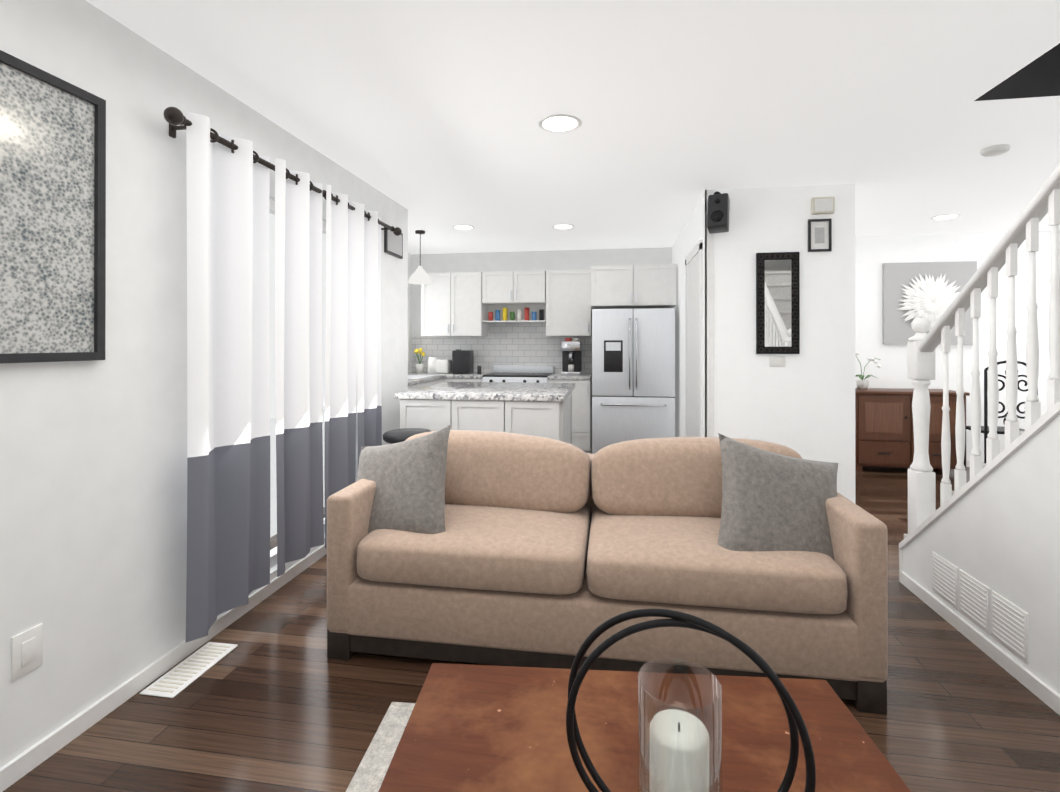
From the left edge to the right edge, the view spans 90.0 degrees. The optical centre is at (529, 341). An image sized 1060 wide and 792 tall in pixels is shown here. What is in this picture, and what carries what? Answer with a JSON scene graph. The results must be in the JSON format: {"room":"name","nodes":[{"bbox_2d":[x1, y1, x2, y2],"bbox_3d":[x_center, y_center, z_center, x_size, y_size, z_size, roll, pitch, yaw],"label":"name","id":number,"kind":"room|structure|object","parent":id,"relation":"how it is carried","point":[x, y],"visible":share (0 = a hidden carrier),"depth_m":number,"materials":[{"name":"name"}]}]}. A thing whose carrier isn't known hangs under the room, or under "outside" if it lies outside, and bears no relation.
{"room":"living room","nodes":[
{"label":"living room","id":0,"kind":"room"},
{"bbox_2d":[0,0,407,767],"bbox_3d":[-1.657,0.073,1.112,0.120,2.440,7.000,0,0,9],"label":"wall","id":1,"kind":"structure","parent":0,"point":[92,516],"depth_m":1.90,"materials":[{"name":"paint"}]},
{"bbox_2d":[11,623,42,681],"bbox_3d":[-1.514,0.934,1.598,0.010,0.130,0.084,0,0,9],"label":"electrical outlet plate","id":2,"kind":"object","parent":1,"relation":"attached to","point":[26,651],"visible":1,"depth_m":1.59,"materials":[{"name":"white plastic"}]},
{"bbox_2d":[0,50,105,363],"bbox_3d":[-1.564,-0.384,1.213,0.031,0.890,1.225,0,0,9],"label":"framed art","id":3,"kind":"object","parent":1,"relation":"attached to","point":[52,218],"visible":1,"depth_m":1.65,"materials":[{"name":"black plastic"}]},
{"bbox_2d":[0,544,326,791],"bbox_3d":[-1.599,1.262,1.050,0.014,0.062,6.900,0,0,9],"label":"baseboard","id":4,"kind":"structure","parent":1,"relation":"attached to","point":[24,763],"depth_m":1.92,"materials":[{"name":"white wood"}]},
{"bbox_2d":[163,107,401,641],"bbox_3d":[-1.212,0.150,3.046,0.155,2.095,2.164,0,0,9],"label":"curtain","id":5,"kind":"object","parent":1,"relation":"hanging from","point":[228,408],"visible":0.96,"depth_m":2.54,"materials":[{"name":"white fabric"}]},
{"bbox_2d":[269,199,357,568],"bbox_3d":[-1.355,0.223,3.089,0.060,1.950,1.360,0,0,9],"label":"door","id":6,"kind":"structure","parent":1,"relation":"in","point":[273,557],"depth_m":2.88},
{"bbox_2d":[384,227,402,258],"bbox_3d":[-1.090,-0.794,4.245,0.021,0.210,0.320,0,0,9],"label":"sign frame","id":7,"kind":"object","parent":1,"relation":"attached to","point":[393,244],"visible":0.75,"depth_m":4.21,"materials":[{"name":"black plastic"}]},
{"bbox_2d":[408,253,411,371],"bbox_3d":[-1.741,0.085,5.833,0.100,2.440,2.300,0,0,9],"label":"wall","id":8,"kind":"structure","parent":0,"point":[409,275],"depth_m":6.81,"materials":[{"name":"paint"}]},
{"bbox_2d":[408,283,409,364],"bbox_3d":[-1.697,-0.235,5.954,0.110,1.040,1.670,0,0,9],"label":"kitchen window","id":9,"kind":"structure","parent":8,"relation":"in","point":[408,324],"depth_m":6.71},
{"bbox_2d":[3,466,1059,791],"bbox_3d":[2.212,1.355,2.016,10.400,0.120,10.400,0,0,9],"label":"floor","id":10,"kind":"structure","parent":0,"point":[275,700],"depth_m":1.84,"materials":[{"name":"brown wood"}]},
{"bbox_2d":[139,642,237,697],"bbox_3d":[-1.339,1.291,2.102,0.140,0.008,0.340,0,0,9],"label":"floor vent","id":11,"kind":"object","parent":10,"relation":"in","point":[180,677],"visible":1,"depth_m":2.08,"materials":[{"name":"beige plastic"}]},
{"bbox_2d":[346,702,414,791],"bbox_3d":[0.044,1.286,0.921,1.240,0.012,1.840,0,0,5],"label":"rug","id":12,"kind":"object","parent":10,"relation":"on","point":[370,773],"visible":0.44,"depth_m":1.66,"materials":[{"name":"grey fabric"}]},
{"bbox_2d":[378,663,911,791],"bbox_3d":[0.206,1.061,0.861,1.020,0.438,1.020,0,0,4],"label":"coffee table","id":13,"kind":"object","parent":12,"relation":"on","point":[478,728],"visible":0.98,"depth_m":1.14,"materials":[{"name":"brown wood"}]},
{"bbox_2d":[566,609,815,791],"bbox_3d":[0.244,0.641,0.866,0.375,0.400,0.150,0,0,9],"label":"candle holder","id":14,"kind":"object","parent":13,"relation":"on","point":[679,750],"visible":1,"depth_m":0.84,"materials":[{"name":"black metal"}]},
{"bbox_2d":[383,428,430,443],"bbox_3d":[-0.809,0.947,3.527,0.330,0.706,0.330,0,0,9],"label":"bar stool","id":15,"kind":"object","parent":10,"relation":"on","point":[396,436],"visible":0.29,"depth_m":3.45,"materials":[{"name":"grey fabric"}]},
{"bbox_2d":[408,380,423,389],"bbox_3d":[-1.451,0.863,5.294,0.638,0.880,0.429,0,0,9],"label":"base cabinet","id":16,"kind":"object","parent":10,"relation":"on","point":[410,386],"depth_m":5.28,"materials":[{"name":"white wood"}]},
{"bbox_2d":[424,380,431,385],"bbox_3d":[-1.396,0.864,5.640,0.638,0.880,0.468,0,0,9],"label":"base cabinet","id":17,"kind":"object","parent":10,"relation":"on","point":[426,382],"depth_m":5.59,"materials":[{"name":"white wood"}]},
{"bbox_2d":[432,376,447,383],"bbox_3d":[-1.322,0.865,5.981,0.678,0.880,0.425,0,0,9],"label":"base cabinet","id":18,"kind":"object","parent":10,"relation":"on","point":[442,378],"depth_m":6.04,"materials":[{"name":"white wood"}]},
{"bbox_2d":[448,376,482,381],"bbox_3d":[-0.731,0.866,6.389,0.458,0.880,0.675,0,0,9],"label":"base cabinet","id":19,"kind":"object","parent":10,"relation":"on","point":[450,378],"depth_m":6.08,"materials":[{"name":"white wood"}]},
{"bbox_2d":[408,376,439,383],"bbox_3d":[-1.394,0.404,5.624,0.648,0.040,1.097,0,0,9],"label":"countertop","id":20,"kind":"structure","parent":19,"relation":"on","point":[410,381],"depth_m":5.40,"materials":[{"name":"grey stone"}]},
{"bbox_2d":[408,375,435,378],"bbox_3d":[-1.297,0.382,5.762,0.360,0.004,0.600,0,0,9],"label":"sink","id":21,"kind":"object","parent":20,"relation":"in","point":[416,376],"visible":0.54,"depth_m":5.82,"materials":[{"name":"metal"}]},
{"bbox_2d":[408,372,489,375],"bbox_3d":[-1.040,0.406,6.453,1.088,0.040,0.648,0,0,9],"label":"countertop","id":22,"kind":"structure","parent":19,"relation":"on","point":[409,373],"depth_m":6.26,"materials":[{"name":"grey stone"}]},
{"bbox_2d":[414,348,480,373],"bbox_3d":[-0.997,0.230,6.511,0.892,0.311,0.324,0,0,9],"label":"prop","id":23,"kind":"object","parent":22,"relation":"on","point":[461,362],"visible":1,"depth_m":6.44,"materials":[{"name":"black plastic"}]},
{"bbox_2d":[395,382,574,443],"bbox_3d":[-0.287,0.836,4.306,1.230,0.930,1.140,0,0,9],"label":"kitchen island","id":24,"kind":"object","parent":10,"relation":"on","point":[540,409],"visible":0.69,"depth_m":3.79,"materials":[{"name":"wood"}]},
{"bbox_2d":[482,365,553,382],"bbox_3d":[-0.130,0.801,6.287,0.750,1.010,0.670,0,0,9],"label":"range","id":25,"kind":"object","parent":10,"relation":"on","point":[524,374],"visible":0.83,"depth_m":6.18,"materials":[{"name":"silver metal"}]},
{"bbox_2d":[548,380,591,453],"bbox_3d":[0.484,0.866,6.216,0.476,0.880,0.638,0,0,9],"label":"base cabinet","id":26,"kind":"object","parent":10,"relation":"on","point":[582,415],"depth_m":5.89,"materials":[{"name":"white wood"}]},
{"bbox_2d":[548,373,591,379],"bbox_3d":[0.483,0.406,6.212,0.476,0.040,0.648,0,0,9],"label":"countertop","id":27,"kind":"structure","parent":26,"relation":"on","point":[555,376],"depth_m":5.91,"materials":[{"name":"grey stone"}]},
{"bbox_2d":[561,338,581,374],"bbox_3d":[0.487,0.170,6.221,0.220,0.429,0.313,0,0,9],"label":"coffee machine","id":28,"kind":"object","parent":27,"relation":"on","point":[571,350],"visible":0.98,"depth_m":6.22,"materials":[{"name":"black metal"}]},
{"bbox_2d":[327,425,887,713],"bbox_3d":[0.246,0.841,2.476,2.212,0.910,0.983,0,0,9],"label":"sofa","id":29,"kind":"object","parent":10,"relation":"on","point":[498,548],"visible":1,"depth_m":2.09,"materials":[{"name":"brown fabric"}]},
{"bbox_2d":[592,308,674,453],"bbox_3d":[1.159,0.475,6.022,0.880,1.660,0.807,0,0,9],"label":"fridge","id":30,"kind":"object","parent":10,"relation":"on","point":[633,374],"visible":0.88,"depth_m":5.67,"materials":[{"name":"silver metal"}]},
{"bbox_2d":[855,388,969,471],"bbox_3d":[3.783,0.899,5.423,1.040,0.810,0.448,0,0,9],"label":"sideboard","id":31,"kind":"object","parent":10,"relation":"on","point":[884,434],"visible":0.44,"depth_m":5.25,"materials":[{"name":"brown wood"}]},
{"bbox_2d":[855,352,880,389],"bbox_3d":[3.452,0.297,5.508,0.344,0.392,0.299,0,0,9],"label":"orchid plant","id":32,"kind":"object","parent":31,"relation":"on","point":[862,384],"visible":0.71,"depth_m":5.46,"materials":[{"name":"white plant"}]},
{"bbox_2d":[904,431,1024,538],"bbox_3d":[2.400,-0.002,1.483,0.956,2.589,3.091,0,0,9],"label":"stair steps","id":33,"kind":"structure","parent":10,"relation":"on","point":[983,466],"depth_m":2.42,"materials":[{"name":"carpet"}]},
{"bbox_2d":[964,361,1037,470],"bbox_3d":[4.351,0.732,4.919,0.421,1.140,0.324,0,0,9],"label":"iron stand","id":34,"kind":"object","parent":10,"relation":"on","point":[985,429],"visible":0.27,"depth_m":4.79,"materials":[{"name":"black metal"}]},
{"bbox_2d":[412,247,671,336],"bbox_3d":[0.095,0.087,6.657,3.270,2.440,0.100,0,0,9],"label":"wall","id":35,"kind":"structure","parent":0,"point":[518,261],"depth_m":6.63,"materials":[{"name":"paint"}]},
{"bbox_2d":[421,272,488,335],"bbox_3d":[-0.933,-0.456,6.591,0.760,0.774,0.350,0,0,9],"label":"upper cabinet","id":36,"kind":"object","parent":35,"relation":"attached to","point":[451,305],"depth_m":6.42,"materials":[{"name":"white wood"}]},
{"bbox_2d":[412,323,591,372],"bbox_3d":[-0.378,0.074,6.672,2.329,0.625,0.014,0,0,9],"label":"backsplash","id":37,"kind":"structure","parent":35,"relation":"attached to","point":[519,344],"depth_m":6.65,"materials":[{"name":"white tile"}]},
{"bbox_2d":[481,270,544,307],"bbox_3d":[-0.172,-0.654,6.472,0.760,0.379,0.350,0,0,9],"label":"upper cabinet","id":38,"kind":"object","parent":35,"relation":"attached to","point":[499,289],"depth_m":6.31,"materials":[{"name":"white wood"}]},
{"bbox_2d":[545,269,592,335],"bbox_3d":[0.475,-0.456,6.369,0.530,0.774,0.350,0,0,9],"label":"upper cabinet","id":39,"kind":"object","parent":35,"relation":"attached to","point":[557,302],"depth_m":6.20,"materials":[{"name":"white wood"}]},
{"bbox_2d":[589,264,675,308],"bbox_3d":[1.178,-0.619,6.111,0.920,0.449,0.640,0,0,9],"label":"upper cabinet","id":40,"kind":"object","parent":35,"relation":"attached to","point":[648,286],"depth_m":5.80,"materials":[{"name":"white wood"}]},
{"bbox_2d":[86,0,1059,253],"bbox_3d":[2.212,-1.285,2.023,10.400,0.280,10.400,0,0,9],"label":"ceiling","id":41,"kind":"structure","parent":0,"point":[429,115],"depth_m":2.52,"materials":[{"name":"paint"}]},
{"bbox_2d":[408,230,431,283],"bbox_3d":[-1.126,-0.869,5.435,0.250,0.534,0.250,0,0,9],"label":"pendant lamp","id":42,"kind":"object","parent":41,"relation":"hanging from","point":[419,275],"visible":1,"depth_m":5.38,"materials":[{"name":"white glass"}]},
{"bbox_2d":[453,225,473,229],"bbox_3d":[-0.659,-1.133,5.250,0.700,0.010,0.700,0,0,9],"label":"recessed light","id":43,"kind":"object","parent":41,"relation":"in","point":[464,227],"visible":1,"depth_m":5.24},
{"bbox_2d":[538,114,581,132],"bbox_3d":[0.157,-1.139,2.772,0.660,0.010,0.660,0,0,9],"label":"recessed light","id":44,"kind":"object","parent":41,"relation":"in","point":[558,123],"visible":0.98,"depth_m":2.76,"materials":[{"name":"white plastic"}]},
{"bbox_2d":[552,224,573,228],"bbox_3d":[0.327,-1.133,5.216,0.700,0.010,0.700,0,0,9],"label":"recessed light","id":45,"kind":"object","parent":41,"relation":"in","point":[563,226],"visible":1,"depth_m":5.20,"materials":[{"name":"white plastic"}]},
{"bbox_2d":[930,214,959,219],"bbox_3d":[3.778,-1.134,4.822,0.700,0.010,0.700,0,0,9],"label":"recessed light","id":46,"kind":"object","parent":41,"relation":"in","point":[946,216],"visible":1,"depth_m":4.81,"materials":[{"name":"white plastic"}]},
{"bbox_2d":[980,144,1009,156],"bbox_3d":[2.740,-1.124,3.123,0.136,0.034,0.136,0,0,9],"label":"smoke detector","id":47,"kind":"object","parent":41,"relation":"attached to","point":[994,150],"visible":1,"depth_m":3.09,"materials":[{"name":"white plastic"}]},
{"bbox_2d":[672,184,855,503],"bbox_3d":[2.031,0.083,5.136,1.030,2.440,2.500,0,0,9],"label":"wall","id":48,"kind":"structure","parent":0,"point":[802,403],"depth_m":3.90,"materials":[{"name":"white paint"}]},
{"bbox_2d":[685,190,713,436],"bbox_3d":[1.430,0.082,4.516,0.065,2.439,1.112,0,0,9],"label":"door frame","id":49,"kind":"structure","parent":48,"relation":"attached to","point":[694,342],"depth_m":4.22,"materials":[{"name":"white wood"}]},
{"bbox_2d":[707,191,729,233],"bbox_3d":[1.381,-0.961,3.878,0.140,0.328,0.203,0,0,27],"label":"speaker","id":50,"kind":"object","parent":48,"relation":"attached to","point":[718,210],"visible":1,"depth_m":3.81},
{"bbox_2d":[770,356,784,366],"bbox_3d":[1.820,0.145,3.897,0.110,0.080,0.010,0,0,9],"label":"switch plate","id":51,"kind":"object","parent":48,"relation":"attached to","point":[777,361],"visible":1,"depth_m":3.90,"materials":[{"name":"white plastic"}]},
{"bbox_2d":[756,252,799,353],"bbox_3d":[1.816,-0.283,3.889,0.293,0.743,0.030,0,0,9],"label":"ornate mirror","id":52,"kind":"object","parent":48,"relation":"attached to","point":[777,302],"visible":1,"depth_m":3.88,"materials":[{"name":"black metal"}]},
{"bbox_2d":[808,219,831,251],"bbox_3d":[2.103,-0.773,3.850,0.155,0.235,0.020,0,0,9],"label":"frame","id":53,"kind":"object","parent":48,"relation":"attached to","point":[819,235],"visible":0.92,"depth_m":3.85,"materials":[{"name":"black plastic"}]},
{"bbox_2d":[811,197,834,214],"bbox_3d":[2.119,-0.985,3.836,0.150,0.120,0.043,0,0,9],"label":"door chime","id":54,"kind":"object","parent":48,"relation":"attached to","point":[822,205],"visible":0.96,"depth_m":3.82,"materials":[{"name":"beige plastic"}]},
{"bbox_2d":[855,231,1059,460],"bbox_3d":[5.216,0.084,5.492,5.150,2.440,0.100,0,0,9],"label":"wall","id":55,"kind":"structure","parent":0,"point":[873,254],"depth_m":5.55,"materials":[{"name":"white paint"}]},
{"bbox_2d":[882,261,976,344],"bbox_3d":[4.197,-0.403,5.548,0.880,0.865,0.110,0,0,9],"label":"framed picture","id":56,"kind":"object","parent":55,"relation":"attached to","point":[912,292],"visible":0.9,"depth_m":5.56},
{"bbox_2d":[903,414,1059,694],"bbox_3d":[1.617,0.070,-0.013,0.120,2.440,5.800,0,0,9],"label":"wall","id":57,"kind":"structure","parent":0,"point":[996,530],"depth_m":2.04,"materials":[{"name":"paint"}]},
{"bbox_2d":[899,400,1059,580],"bbox_3d":[1.891,0.216,1.721,0.150,2.156,2.312,0,0,9],"label":"trim","id":58,"kind":"structure","parent":57,"relation":"attached to","point":[1036,427],"depth_m":2.21,"materials":[{"name":"white wood"}]},
{"bbox_2d":[907,164,1059,534],"bbox_3d":[1.886,-0.285,1.690,0.112,2.739,2.346,0,0,9],"label":"stair railing","id":59,"kind":"object","parent":58,"relation":"on","point":[922,344],"visible":1,"depth_m":2.28,"materials":[{"name":"white wood"}]},
{"bbox_2d":[900,571,1059,714],"bbox_3d":[1.551,1.260,-0.005,0.014,0.060,5.800,0,0,9],"label":"baseboard","id":60,"kind":"structure","parent":57,"relation":"attached to","point":[1051,698],"depth_m":2.18,"materials":[{"name":"white wood"}]},
{"bbox_2d":[932,552,1028,663],"bbox_3d":[1.915,1.116,2.286,0.010,0.190,0.600,0,0,9],"label":"air vent","id":61,"kind":"object","parent":57,"relation":"in","point":[966,594],"visible":1,"depth_m":2.22,"materials":[{"name":"metal"}]},
{"bbox_2d":[975,43,1059,100],"bbox_3d":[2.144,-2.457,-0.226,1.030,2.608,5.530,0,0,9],"label":"ceiling fan","id":62,"kind":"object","parent":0,"point":[1039,76],"depth_m":2.48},
{"label":"outside","id":63,"kind":"structure","parent":0,"visible":0},
{"bbox_2d":[269,213,325,537],"bbox_3d":[-1.882,0.051,4.524,0.630,2.700,5.230,0,0,9],"label":"window","id":64,"kind":"structure","parent":63,"point":[273,491],"depth_m":3.55,"materials":[{"name":"white glass"}]}
]}

